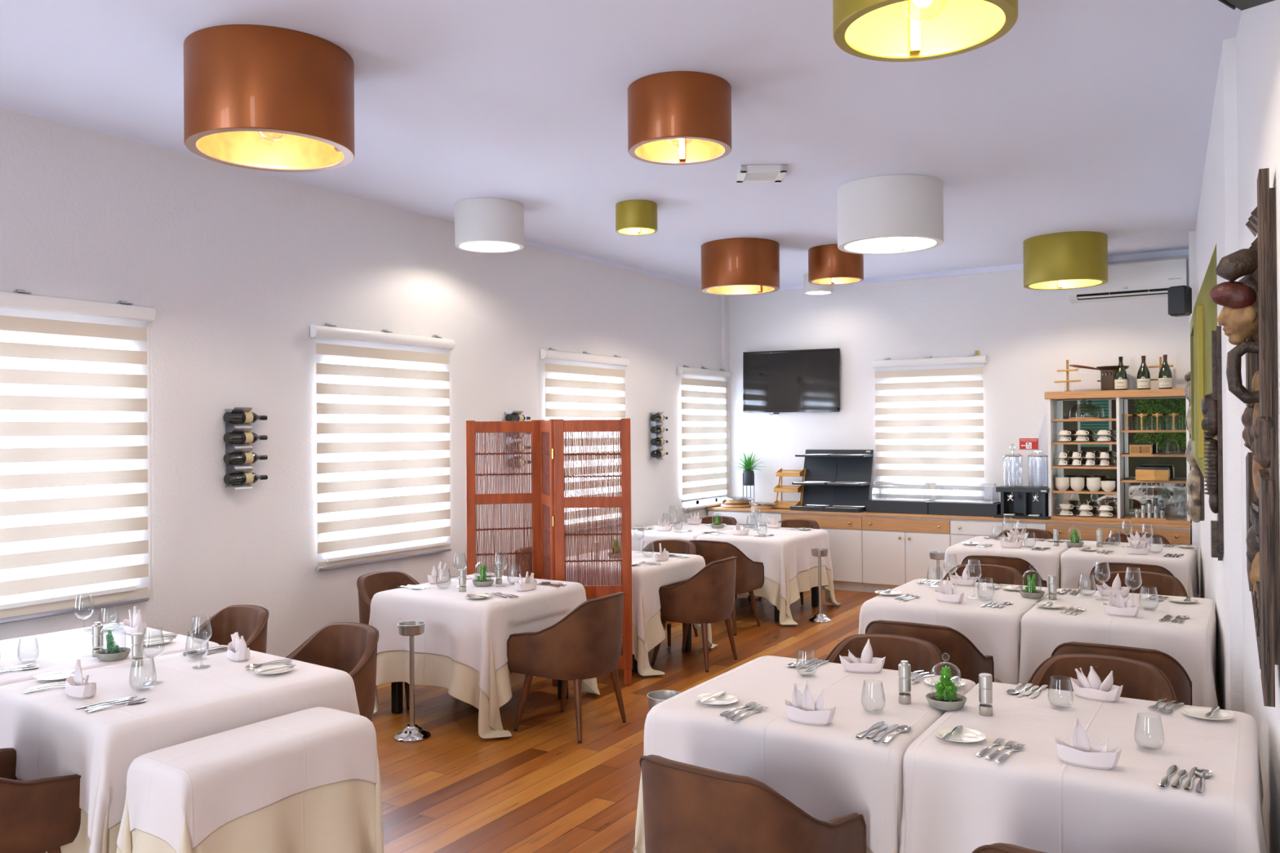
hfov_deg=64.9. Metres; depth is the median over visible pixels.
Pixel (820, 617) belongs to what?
stand
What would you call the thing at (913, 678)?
fork
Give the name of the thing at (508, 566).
glass
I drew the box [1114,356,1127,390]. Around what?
wine bottle
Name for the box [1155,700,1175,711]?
fork
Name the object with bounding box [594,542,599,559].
salt mill
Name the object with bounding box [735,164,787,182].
ceiling vent
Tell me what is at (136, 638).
salt mill
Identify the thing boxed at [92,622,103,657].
pepper mill
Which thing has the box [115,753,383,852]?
cloth
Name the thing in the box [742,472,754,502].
plant stand
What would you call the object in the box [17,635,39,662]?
glass
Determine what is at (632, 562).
plate
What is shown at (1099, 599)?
wine glass
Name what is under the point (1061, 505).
cup
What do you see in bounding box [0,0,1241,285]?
ceiling
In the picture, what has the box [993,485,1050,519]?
stand
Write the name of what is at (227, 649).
table knife
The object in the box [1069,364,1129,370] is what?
frying pan
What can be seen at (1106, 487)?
bowl
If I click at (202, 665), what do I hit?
wine glass
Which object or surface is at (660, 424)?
rack
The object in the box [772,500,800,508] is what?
basket
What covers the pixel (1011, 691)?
soup spoon
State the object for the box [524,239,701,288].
trim
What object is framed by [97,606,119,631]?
glass
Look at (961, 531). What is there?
base cabinet
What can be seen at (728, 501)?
chafing dish
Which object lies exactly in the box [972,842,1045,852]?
tub chair
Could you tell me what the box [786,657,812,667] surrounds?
soup spoon
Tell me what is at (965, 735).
plate
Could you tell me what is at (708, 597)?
tub chair
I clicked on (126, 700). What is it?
butter knife
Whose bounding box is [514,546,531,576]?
tub chair
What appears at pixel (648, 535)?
tablecloth
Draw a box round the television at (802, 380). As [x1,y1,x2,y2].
[742,348,839,415]
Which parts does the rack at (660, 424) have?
plate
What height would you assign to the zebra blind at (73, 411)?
1.763 m
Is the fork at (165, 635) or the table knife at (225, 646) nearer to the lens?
the table knife at (225, 646)
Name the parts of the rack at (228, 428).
plate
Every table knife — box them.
[0,663,32,669]
[75,695,137,708]
[84,625,122,631]
[84,697,146,711]
[182,646,227,656]
[191,648,227,657]
[537,583,559,586]
[794,658,817,670]
[804,660,829,671]
[856,720,884,737]
[872,724,898,742]
[980,600,993,607]
[991,601,1005,607]
[1016,683,1032,697]
[1029,684,1048,698]
[1158,614,1169,622]
[1158,764,1177,786]
[1171,615,1180,622]
[1182,767,1198,790]
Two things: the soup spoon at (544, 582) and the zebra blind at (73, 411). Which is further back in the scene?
the soup spoon at (544, 582)
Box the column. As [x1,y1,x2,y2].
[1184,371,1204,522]
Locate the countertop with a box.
[706,505,1191,528]
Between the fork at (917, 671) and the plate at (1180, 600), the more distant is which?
the plate at (1180, 600)
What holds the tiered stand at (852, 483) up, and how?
on the countertop
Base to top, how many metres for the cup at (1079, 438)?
0.050 m
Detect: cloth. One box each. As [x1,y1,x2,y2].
[17,778,120,852]
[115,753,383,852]
[370,618,599,738]
[622,595,717,675]
[634,745,897,852]
[741,564,840,624]
[859,626,1001,683]
[903,768,905,823]
[1060,567,1198,597]
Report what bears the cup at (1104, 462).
on the saucer
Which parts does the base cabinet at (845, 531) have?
drawer, door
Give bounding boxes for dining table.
[391,680,568,713]
[631,622,691,672]
[748,586,818,622]
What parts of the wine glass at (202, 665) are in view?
stem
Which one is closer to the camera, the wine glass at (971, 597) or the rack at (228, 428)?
the wine glass at (971, 597)
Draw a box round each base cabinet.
[707,510,782,526]
[781,512,864,591]
[862,515,951,592]
[950,519,1046,546]
[1046,523,1191,545]
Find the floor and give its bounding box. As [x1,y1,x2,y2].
[43,587,879,852]
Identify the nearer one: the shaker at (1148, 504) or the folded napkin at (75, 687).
the folded napkin at (75, 687)
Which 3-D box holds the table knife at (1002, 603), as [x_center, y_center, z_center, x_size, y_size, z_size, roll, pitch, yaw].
[2.032,1.007,5.689,0.022,0.007,0.215,-1,0,37]
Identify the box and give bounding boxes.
[1128,444,1153,454]
[1135,469,1169,480]
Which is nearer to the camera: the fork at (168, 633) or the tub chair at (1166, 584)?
the fork at (168, 633)
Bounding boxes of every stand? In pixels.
[393,621,431,742]
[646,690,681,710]
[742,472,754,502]
[790,449,839,511]
[808,548,831,622]
[823,449,873,512]
[928,551,945,579]
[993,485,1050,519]
[1147,356,1173,389]
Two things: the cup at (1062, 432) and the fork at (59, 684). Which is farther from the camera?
the cup at (1062, 432)
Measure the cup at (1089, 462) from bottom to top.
0.062 m
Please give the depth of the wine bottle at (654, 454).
10.83 m
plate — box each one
[35,670,74,680]
[142,637,173,645]
[253,664,293,675]
[465,593,491,599]
[471,572,494,576]
[619,561,639,565]
[631,526,646,528]
[696,693,739,705]
[702,530,717,533]
[796,528,813,530]
[874,590,901,595]
[924,676,966,686]
[934,727,986,742]
[961,542,980,545]
[1000,586,1025,591]
[1035,602,1065,608]
[1045,538,1064,542]
[1078,547,1098,551]
[1166,597,1198,603]
[1176,545,1198,548]
[1180,706,1233,720]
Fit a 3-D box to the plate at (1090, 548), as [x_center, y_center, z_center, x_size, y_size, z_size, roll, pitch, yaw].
[3.638,0.999,8.167,0.158,0.013,0.158,-1,0,32]
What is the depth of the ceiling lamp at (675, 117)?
4.89 m
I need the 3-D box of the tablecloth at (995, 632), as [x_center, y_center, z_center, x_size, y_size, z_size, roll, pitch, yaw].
[1.924,1.311,6.107,0.939,0.595,1.246,-1,0,32]
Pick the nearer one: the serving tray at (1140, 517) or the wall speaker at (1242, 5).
the wall speaker at (1242, 5)
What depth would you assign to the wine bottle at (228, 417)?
6.42 m
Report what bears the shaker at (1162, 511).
on the serving tray at (1140, 517)
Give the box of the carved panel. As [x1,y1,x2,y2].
[1209,168,1279,706]
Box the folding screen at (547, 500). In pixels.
[465,417,632,686]
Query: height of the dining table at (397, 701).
0.757 m
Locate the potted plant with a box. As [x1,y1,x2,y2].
[735,451,765,484]
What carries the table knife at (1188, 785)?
on the tablecloth at (956, 800)
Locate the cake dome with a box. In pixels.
[1068,401,1100,418]
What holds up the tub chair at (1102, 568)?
on the floor
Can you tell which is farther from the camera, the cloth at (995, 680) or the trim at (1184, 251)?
the trim at (1184, 251)
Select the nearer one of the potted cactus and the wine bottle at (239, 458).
the potted cactus
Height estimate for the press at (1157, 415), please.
0.165 m
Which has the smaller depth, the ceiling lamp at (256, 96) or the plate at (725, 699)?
the plate at (725, 699)
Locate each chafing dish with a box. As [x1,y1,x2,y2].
[717,496,754,507]
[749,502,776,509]
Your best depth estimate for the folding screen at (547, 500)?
7.03 m
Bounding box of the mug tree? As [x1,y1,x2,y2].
[1053,360,1080,391]
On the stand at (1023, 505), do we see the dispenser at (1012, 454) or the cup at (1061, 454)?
the dispenser at (1012, 454)
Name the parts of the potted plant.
pot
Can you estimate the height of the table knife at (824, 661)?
0.007 m
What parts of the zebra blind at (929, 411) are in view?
chain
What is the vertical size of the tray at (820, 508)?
0.052 m
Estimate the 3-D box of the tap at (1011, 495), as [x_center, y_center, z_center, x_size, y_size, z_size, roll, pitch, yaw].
[3.807,0.689,10.309,0.072,0.151,0.150,-1,0,32]
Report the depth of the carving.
4.93 m
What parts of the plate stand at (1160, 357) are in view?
post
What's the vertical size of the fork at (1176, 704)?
0.009 m
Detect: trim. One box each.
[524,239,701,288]
[721,294,730,496]
[776,248,1188,291]
[1188,231,1199,597]
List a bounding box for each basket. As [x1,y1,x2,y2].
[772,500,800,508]
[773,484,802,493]
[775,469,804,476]
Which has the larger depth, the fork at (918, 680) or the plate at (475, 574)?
the plate at (475, 574)
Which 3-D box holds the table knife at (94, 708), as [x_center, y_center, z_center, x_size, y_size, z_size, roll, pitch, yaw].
[-1.946,1.031,3.737,0.022,0.007,0.215,-1,0,40]
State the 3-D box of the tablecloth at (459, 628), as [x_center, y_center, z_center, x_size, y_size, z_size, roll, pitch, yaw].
[-1.039,1.340,6.536,1.094,0.599,1.138,-1,0,32]
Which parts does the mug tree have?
post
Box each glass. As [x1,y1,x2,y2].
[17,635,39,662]
[74,593,93,640]
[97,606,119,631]
[128,657,156,692]
[141,626,164,684]
[184,629,208,660]
[190,616,212,668]
[435,568,451,588]
[493,553,507,586]
[506,565,522,584]
[795,649,817,675]
[861,680,885,712]
[926,566,942,586]
[966,559,982,598]
[977,577,995,599]
[1047,678,1073,709]
[1078,574,1096,595]
[1093,562,1110,600]
[1124,567,1142,608]
[1133,713,1164,751]
[1138,586,1159,610]
[1149,537,1163,553]
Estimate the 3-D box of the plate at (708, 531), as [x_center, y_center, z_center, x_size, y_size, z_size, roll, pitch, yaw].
[0.687,1.033,9.896,0.158,0.013,0.158,-1,0,32]
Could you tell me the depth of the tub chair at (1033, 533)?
9.51 m
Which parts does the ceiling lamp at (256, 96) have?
bulb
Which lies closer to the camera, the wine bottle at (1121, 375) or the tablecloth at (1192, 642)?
the tablecloth at (1192, 642)
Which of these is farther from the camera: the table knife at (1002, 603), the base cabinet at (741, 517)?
the base cabinet at (741, 517)
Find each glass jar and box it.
[1158,490,1168,517]
[1170,491,1185,519]
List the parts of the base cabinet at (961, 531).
door, drawer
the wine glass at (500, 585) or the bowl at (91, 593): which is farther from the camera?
the wine glass at (500, 585)
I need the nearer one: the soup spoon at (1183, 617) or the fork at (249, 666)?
the fork at (249, 666)
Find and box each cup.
[1057,430,1071,434]
[1057,436,1071,440]
[1057,452,1066,457]
[1057,459,1066,465]
[1059,503,1073,508]
[1059,510,1072,515]
[1071,452,1080,457]
[1071,459,1081,465]
[1075,430,1088,434]
[1075,436,1088,440]
[1079,504,1093,509]
[1079,511,1093,516]
[1085,452,1094,457]
[1085,459,1094,465]
[1097,430,1111,434]
[1097,435,1111,440]
[1098,505,1112,511]
[1098,511,1112,516]
[1099,452,1109,457]
[1099,459,1109,465]
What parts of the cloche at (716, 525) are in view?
dish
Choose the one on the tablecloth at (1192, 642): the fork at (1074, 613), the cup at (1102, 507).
the fork at (1074, 613)
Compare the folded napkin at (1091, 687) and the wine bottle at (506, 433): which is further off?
the wine bottle at (506, 433)
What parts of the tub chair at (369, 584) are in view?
backrest, leg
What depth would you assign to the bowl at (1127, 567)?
5.56 m
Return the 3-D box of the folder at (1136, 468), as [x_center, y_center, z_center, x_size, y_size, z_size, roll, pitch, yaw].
[4.945,0.412,9.711,0.270,0.007,0.150,-1,0,32]
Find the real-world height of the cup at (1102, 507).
0.050 m
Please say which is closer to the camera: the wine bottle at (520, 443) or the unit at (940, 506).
the wine bottle at (520, 443)
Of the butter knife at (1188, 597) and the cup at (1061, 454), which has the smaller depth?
the butter knife at (1188, 597)
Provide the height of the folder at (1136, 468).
0.007 m
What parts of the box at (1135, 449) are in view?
drawer, lid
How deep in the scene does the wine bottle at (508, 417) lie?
8.78 m
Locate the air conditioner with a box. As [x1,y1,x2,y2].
[1068,257,1187,303]
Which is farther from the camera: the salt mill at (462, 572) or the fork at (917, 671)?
the salt mill at (462, 572)
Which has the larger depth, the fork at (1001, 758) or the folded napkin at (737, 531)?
the folded napkin at (737, 531)
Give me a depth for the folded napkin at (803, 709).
3.44 m
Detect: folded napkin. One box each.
[65,659,96,698]
[122,605,146,635]
[226,631,250,662]
[427,561,450,583]
[514,571,537,591]
[654,519,672,531]
[655,543,668,561]
[687,511,702,524]
[730,520,749,535]
[766,516,781,528]
[783,680,835,725]
[839,639,885,673]
[934,577,964,603]
[949,564,977,586]
[999,533,1022,548]
[1006,527,1028,539]
[1053,716,1121,769]
[1070,666,1123,702]
[1095,573,1130,596]
[1102,588,1140,617]
[1124,539,1151,555]
[1126,530,1150,545]
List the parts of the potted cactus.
dish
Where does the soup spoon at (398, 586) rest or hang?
on the tablecloth at (459, 628)
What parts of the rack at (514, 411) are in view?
plate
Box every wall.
[0,107,721,657]
[728,255,1190,505]
[1195,37,1244,712]
[1235,0,1279,852]
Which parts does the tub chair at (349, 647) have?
backrest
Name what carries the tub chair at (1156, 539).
on the floor
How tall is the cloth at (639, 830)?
0.745 m
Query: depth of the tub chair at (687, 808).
2.84 m
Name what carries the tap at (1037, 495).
on the dispenser at (1033, 455)
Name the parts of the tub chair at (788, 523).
backrest, leg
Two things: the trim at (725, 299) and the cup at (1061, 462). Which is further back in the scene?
the trim at (725, 299)
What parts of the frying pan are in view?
handle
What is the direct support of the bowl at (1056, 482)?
on the bowl at (1060, 486)
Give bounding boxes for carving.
[1200,325,1223,560]
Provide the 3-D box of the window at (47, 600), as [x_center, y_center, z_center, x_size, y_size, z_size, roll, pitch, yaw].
[-3.331,0.252,5.384,0.210,1.394,1.200,-1,0,32]
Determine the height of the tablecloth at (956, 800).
0.534 m
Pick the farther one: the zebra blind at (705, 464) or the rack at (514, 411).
the zebra blind at (705, 464)
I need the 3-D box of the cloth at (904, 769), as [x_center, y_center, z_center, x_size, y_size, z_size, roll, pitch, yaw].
[1.479,1.383,3.340,1.085,0.745,1.416,-1,0,27]
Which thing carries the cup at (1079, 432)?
on the saucer at (1073, 434)
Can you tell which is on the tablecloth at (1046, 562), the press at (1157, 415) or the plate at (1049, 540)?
the plate at (1049, 540)
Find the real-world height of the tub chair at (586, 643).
0.815 m
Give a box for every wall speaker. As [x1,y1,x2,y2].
[1167,284,1191,316]
[1217,0,1274,10]
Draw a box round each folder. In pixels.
[1135,466,1169,467]
[1136,467,1168,469]
[1136,468,1168,470]
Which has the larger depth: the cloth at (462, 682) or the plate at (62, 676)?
the cloth at (462, 682)
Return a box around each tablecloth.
[0,622,219,686]
[0,644,359,852]
[116,706,377,852]
[368,574,586,699]
[566,549,705,651]
[616,522,742,551]
[632,655,976,852]
[696,526,833,600]
[857,578,1051,684]
[898,682,1266,852]
[942,536,1071,589]
[1018,588,1217,707]
[1060,541,1199,597]
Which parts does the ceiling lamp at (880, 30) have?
bulb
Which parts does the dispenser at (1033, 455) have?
lid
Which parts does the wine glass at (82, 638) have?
stem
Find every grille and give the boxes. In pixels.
[743,172,778,180]
[1167,285,1185,314]
[1217,0,1235,9]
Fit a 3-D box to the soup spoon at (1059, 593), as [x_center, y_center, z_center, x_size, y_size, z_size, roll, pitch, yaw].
[2.571,1.004,6.128,0.044,0.012,0.205,-1,0,33]
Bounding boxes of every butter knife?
[0,666,26,671]
[32,669,75,677]
[86,697,133,708]
[143,637,175,643]
[192,648,227,654]
[257,664,296,672]
[697,691,725,702]
[801,659,822,667]
[866,724,888,738]
[941,725,963,739]
[950,675,959,680]
[1023,685,1039,695]
[1040,601,1052,606]
[1165,615,1172,621]
[1170,769,1187,787]
[1183,596,1191,601]
[1204,706,1219,718]
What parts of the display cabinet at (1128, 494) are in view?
panel, panel, board, panel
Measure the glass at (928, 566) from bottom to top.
0.122 m
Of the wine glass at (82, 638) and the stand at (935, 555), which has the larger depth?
the stand at (935, 555)
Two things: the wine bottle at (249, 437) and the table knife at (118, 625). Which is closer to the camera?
the table knife at (118, 625)
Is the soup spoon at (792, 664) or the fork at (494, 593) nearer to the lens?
the soup spoon at (792, 664)
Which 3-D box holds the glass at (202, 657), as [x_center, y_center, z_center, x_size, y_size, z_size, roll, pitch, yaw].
[-1.975,0.974,4.489,0.099,0.122,0.099,-1,0,32]
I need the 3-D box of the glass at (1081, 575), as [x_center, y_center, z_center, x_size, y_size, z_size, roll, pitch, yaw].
[2.654,0.942,5.977,0.099,0.122,0.099,-1,0,32]
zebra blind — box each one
[0,288,155,624]
[310,323,455,571]
[540,347,629,533]
[677,364,732,502]
[871,353,987,500]
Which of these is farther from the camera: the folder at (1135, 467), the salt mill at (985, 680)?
the folder at (1135, 467)
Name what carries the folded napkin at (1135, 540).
on the tablecloth at (1075, 562)
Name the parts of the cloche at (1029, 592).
dish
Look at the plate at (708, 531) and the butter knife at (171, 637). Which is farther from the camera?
the plate at (708, 531)
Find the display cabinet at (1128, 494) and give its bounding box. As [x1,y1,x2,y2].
[1044,388,1191,523]
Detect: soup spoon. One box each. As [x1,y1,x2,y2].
[0,666,39,672]
[84,624,120,630]
[87,698,146,712]
[182,646,225,654]
[398,586,421,589]
[541,581,566,585]
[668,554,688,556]
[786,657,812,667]
[882,724,911,742]
[997,601,1013,608]
[1006,682,1025,694]
[1056,589,1065,594]
[1177,615,1189,622]
[1195,768,1212,793]
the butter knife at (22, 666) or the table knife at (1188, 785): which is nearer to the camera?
the table knife at (1188, 785)
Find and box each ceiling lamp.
[183,24,354,172]
[454,197,524,253]
[615,200,657,235]
[627,71,731,164]
[701,237,779,295]
[804,273,832,294]
[808,244,863,284]
[832,0,1017,62]
[836,173,943,254]
[1022,231,1107,289]
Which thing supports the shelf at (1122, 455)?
attached to the display cabinet at (1128, 494)
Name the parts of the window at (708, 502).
frame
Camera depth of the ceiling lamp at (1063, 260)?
8.93 m
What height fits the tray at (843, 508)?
0.052 m
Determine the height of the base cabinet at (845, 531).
0.834 m
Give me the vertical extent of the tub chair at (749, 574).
0.815 m
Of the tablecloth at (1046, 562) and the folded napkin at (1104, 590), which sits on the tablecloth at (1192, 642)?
the folded napkin at (1104, 590)
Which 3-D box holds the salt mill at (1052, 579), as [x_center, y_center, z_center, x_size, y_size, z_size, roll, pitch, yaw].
[2.407,0.938,5.872,0.045,0.140,0.045,-1,0,32]
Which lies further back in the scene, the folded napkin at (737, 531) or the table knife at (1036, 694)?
the folded napkin at (737, 531)
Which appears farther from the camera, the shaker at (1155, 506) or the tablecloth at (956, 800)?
the shaker at (1155, 506)
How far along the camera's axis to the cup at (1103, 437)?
9.90 m
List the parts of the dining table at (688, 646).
leg, leg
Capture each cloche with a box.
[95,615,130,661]
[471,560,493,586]
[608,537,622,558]
[710,512,724,528]
[1019,569,1044,598]
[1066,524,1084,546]
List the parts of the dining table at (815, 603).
leg, leg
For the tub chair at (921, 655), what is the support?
on the floor
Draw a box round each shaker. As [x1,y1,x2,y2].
[1134,507,1139,517]
[1140,503,1145,517]
[1146,502,1151,518]
[1153,504,1158,518]
[1160,509,1164,518]
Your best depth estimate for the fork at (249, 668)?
4.33 m
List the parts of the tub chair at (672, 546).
backrest, leg, leg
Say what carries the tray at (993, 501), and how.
on the unit at (940, 506)
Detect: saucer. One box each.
[1055,434,1071,435]
[1072,434,1089,435]
[1094,434,1111,435]
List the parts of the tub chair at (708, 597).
leg, leg, backrest, leg, leg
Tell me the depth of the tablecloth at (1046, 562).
8.36 m
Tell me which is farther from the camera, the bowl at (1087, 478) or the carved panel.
the bowl at (1087, 478)
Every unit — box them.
[865,480,934,514]
[928,482,1000,516]
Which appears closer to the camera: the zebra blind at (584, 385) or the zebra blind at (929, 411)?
the zebra blind at (584, 385)
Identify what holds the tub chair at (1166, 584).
on the floor
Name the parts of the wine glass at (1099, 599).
stem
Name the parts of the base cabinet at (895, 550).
door, drawer, door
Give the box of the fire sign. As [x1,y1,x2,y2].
[1019,438,1038,448]
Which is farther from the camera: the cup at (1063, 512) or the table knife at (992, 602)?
the cup at (1063, 512)
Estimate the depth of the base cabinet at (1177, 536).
9.62 m
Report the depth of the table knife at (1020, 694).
3.81 m
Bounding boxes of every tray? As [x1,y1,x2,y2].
[397,621,425,635]
[790,504,831,511]
[791,480,833,485]
[795,453,833,457]
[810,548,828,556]
[823,505,866,512]
[826,481,870,485]
[828,453,872,457]
[871,497,930,502]
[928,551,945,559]
[933,499,998,503]
[993,513,1050,519]
[1131,516,1166,519]
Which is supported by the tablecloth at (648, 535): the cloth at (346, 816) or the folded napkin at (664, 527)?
the folded napkin at (664, 527)
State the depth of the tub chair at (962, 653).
4.93 m
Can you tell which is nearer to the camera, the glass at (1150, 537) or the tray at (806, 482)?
the glass at (1150, 537)
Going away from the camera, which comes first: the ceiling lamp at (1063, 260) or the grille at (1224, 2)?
the grille at (1224, 2)
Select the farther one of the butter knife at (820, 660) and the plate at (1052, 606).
the plate at (1052, 606)
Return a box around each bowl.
[74,593,93,619]
[141,626,164,659]
[190,616,212,644]
[1055,476,1069,480]
[1055,480,1069,483]
[1055,483,1069,490]
[1070,477,1084,480]
[1070,480,1084,484]
[1070,483,1084,491]
[1086,477,1101,480]
[1086,480,1100,484]
[1086,484,1101,491]
[1100,480,1115,484]
[1100,484,1115,491]
[1124,567,1142,589]
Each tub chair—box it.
[0,747,80,852]
[187,604,269,653]
[284,622,382,797]
[356,570,420,709]
[506,591,626,743]
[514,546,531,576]
[639,754,866,852]
[641,539,697,646]
[651,556,737,672]
[688,540,764,635]
[699,515,737,525]
[758,519,819,604]
[825,634,945,675]
[865,620,994,684]
[942,564,1025,586]
[961,555,1046,587]
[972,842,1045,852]
[997,528,1053,538]
[1026,653,1177,703]
[1050,641,1191,706]
[1089,562,1173,590]
[1092,570,1187,596]
[1105,533,1169,544]
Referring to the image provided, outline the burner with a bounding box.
[1097,369,1128,390]
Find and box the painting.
[1190,244,1217,479]
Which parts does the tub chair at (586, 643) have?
leg, leg, backrest, leg, leg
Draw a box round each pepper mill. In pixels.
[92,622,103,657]
[495,560,502,584]
[897,660,911,704]
[1096,528,1102,546]
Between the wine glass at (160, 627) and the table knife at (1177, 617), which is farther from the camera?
the table knife at (1177, 617)
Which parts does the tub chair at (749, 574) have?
backrest, leg, leg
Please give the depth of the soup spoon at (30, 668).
4.32 m
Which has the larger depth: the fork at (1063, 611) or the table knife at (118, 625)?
the fork at (1063, 611)
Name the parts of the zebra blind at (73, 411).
rail, chain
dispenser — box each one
[1002,444,1022,501]
[1027,450,1048,502]
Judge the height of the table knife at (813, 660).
0.007 m
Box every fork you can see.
[23,685,65,693]
[24,684,65,691]
[28,678,84,688]
[142,633,178,638]
[142,635,177,639]
[244,661,292,667]
[246,658,292,666]
[246,662,292,670]
[492,592,514,597]
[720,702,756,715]
[725,703,760,718]
[731,706,767,720]
[894,593,911,599]
[898,594,916,599]
[902,595,921,601]
[911,670,924,675]
[911,671,929,680]
[911,674,934,683]
[976,737,1005,755]
[986,741,1017,759]
[995,743,1025,762]
[1060,606,1075,613]
[1066,607,1080,613]
[1071,608,1084,615]
[1147,697,1166,709]
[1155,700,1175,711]
[1160,702,1183,714]
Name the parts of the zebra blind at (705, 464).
rail, chain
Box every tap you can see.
[1007,492,1014,501]
[1032,486,1040,502]
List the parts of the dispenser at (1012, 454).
lid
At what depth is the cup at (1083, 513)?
9.99 m
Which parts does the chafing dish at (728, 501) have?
lid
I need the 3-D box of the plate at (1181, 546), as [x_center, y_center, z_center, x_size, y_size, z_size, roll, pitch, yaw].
[4.514,0.992,8.307,0.158,0.013,0.158,-1,0,32]
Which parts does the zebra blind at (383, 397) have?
rail, chain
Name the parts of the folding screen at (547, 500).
panel frame, cross rail, cross rail, cross rail, cross rail, panel frame, cross rail, cross rail, panel frame, cross rail, cross rail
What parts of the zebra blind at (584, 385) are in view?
rail, chain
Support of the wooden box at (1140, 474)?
on the display cabinet at (1128, 494)
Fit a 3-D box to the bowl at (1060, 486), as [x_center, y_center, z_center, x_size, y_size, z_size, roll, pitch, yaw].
[4.258,0.609,10.146,0.136,0.074,0.136,-1,0,32]
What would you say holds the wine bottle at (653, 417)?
in the rack at (660, 424)
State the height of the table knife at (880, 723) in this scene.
0.007 m
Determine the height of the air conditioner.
0.335 m
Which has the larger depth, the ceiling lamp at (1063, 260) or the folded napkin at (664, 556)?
the ceiling lamp at (1063, 260)
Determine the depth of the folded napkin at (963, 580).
6.42 m
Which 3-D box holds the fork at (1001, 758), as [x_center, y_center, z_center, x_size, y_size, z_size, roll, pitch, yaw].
[1.135,0.999,3.083,0.024,0.009,0.200,-1,0,41]
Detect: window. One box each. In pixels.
[0,585,136,609]
[326,542,446,561]
[565,516,620,527]
[681,497,723,510]
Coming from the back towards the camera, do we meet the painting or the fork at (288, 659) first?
the painting
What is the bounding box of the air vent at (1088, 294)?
[1076,288,1168,300]
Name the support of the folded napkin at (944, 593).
on the tablecloth at (995, 632)
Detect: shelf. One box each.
[1051,418,1115,421]
[1051,441,1116,444]
[1051,465,1116,469]
[1052,488,1116,494]
[1120,430,1186,432]
[1120,453,1186,457]
[1120,478,1186,483]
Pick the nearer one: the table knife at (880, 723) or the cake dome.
the table knife at (880, 723)
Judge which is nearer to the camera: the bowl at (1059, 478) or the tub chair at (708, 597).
the tub chair at (708, 597)
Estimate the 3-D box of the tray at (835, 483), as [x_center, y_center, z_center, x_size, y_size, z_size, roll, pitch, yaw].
[2.331,0.642,11.289,0.405,0.028,0.300,-1,0,32]
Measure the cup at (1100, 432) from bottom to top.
0.050 m
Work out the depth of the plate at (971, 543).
8.65 m
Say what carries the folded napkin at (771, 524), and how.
on the tablecloth at (792, 548)
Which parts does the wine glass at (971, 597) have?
stem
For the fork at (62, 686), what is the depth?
3.95 m
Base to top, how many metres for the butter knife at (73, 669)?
0.004 m
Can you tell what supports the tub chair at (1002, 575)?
on the floor
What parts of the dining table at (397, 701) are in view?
leg, leg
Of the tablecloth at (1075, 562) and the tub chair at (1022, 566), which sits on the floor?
the tub chair at (1022, 566)
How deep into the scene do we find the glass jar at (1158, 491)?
9.75 m
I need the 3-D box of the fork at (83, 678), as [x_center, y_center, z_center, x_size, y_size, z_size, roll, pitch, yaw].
[-2.344,1.033,4.050,0.200,0.009,0.024,0,0,-41]
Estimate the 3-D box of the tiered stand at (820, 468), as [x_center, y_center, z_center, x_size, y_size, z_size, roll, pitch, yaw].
[2.002,0.610,11.537,0.405,0.680,0.505,-1,0,32]
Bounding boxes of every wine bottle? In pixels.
[222,411,267,423]
[223,431,267,444]
[223,452,267,464]
[223,472,267,484]
[505,413,530,421]
[505,458,530,467]
[506,432,530,437]
[506,443,530,452]
[650,414,667,421]
[650,426,667,433]
[650,438,667,445]
[650,450,668,457]
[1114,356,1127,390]
[1137,355,1150,389]
[1158,354,1172,389]
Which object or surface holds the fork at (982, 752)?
on the tablecloth at (956, 800)
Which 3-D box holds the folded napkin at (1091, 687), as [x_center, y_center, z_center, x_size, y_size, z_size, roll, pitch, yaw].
[1.683,0.945,3.714,0.188,0.117,0.085,-1,0,43]
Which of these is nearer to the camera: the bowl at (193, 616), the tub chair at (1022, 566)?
the bowl at (193, 616)
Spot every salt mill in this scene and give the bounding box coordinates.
[131,632,143,666]
[458,568,466,591]
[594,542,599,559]
[978,673,992,716]
[1048,574,1057,599]
[1053,528,1058,546]
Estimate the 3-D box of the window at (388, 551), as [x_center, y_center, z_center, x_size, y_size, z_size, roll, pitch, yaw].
[-1.959,0.251,7.604,0.210,1.394,1.200,-1,0,32]
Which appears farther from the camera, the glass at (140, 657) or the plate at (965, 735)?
the glass at (140, 657)
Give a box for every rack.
[224,407,253,489]
[504,410,524,470]
[649,411,664,460]
[772,467,806,508]
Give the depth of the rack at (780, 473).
11.68 m
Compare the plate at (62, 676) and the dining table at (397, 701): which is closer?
the plate at (62, 676)
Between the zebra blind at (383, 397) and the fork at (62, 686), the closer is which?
the fork at (62, 686)
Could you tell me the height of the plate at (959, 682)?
0.013 m
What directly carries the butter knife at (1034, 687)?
on the tablecloth at (956, 800)

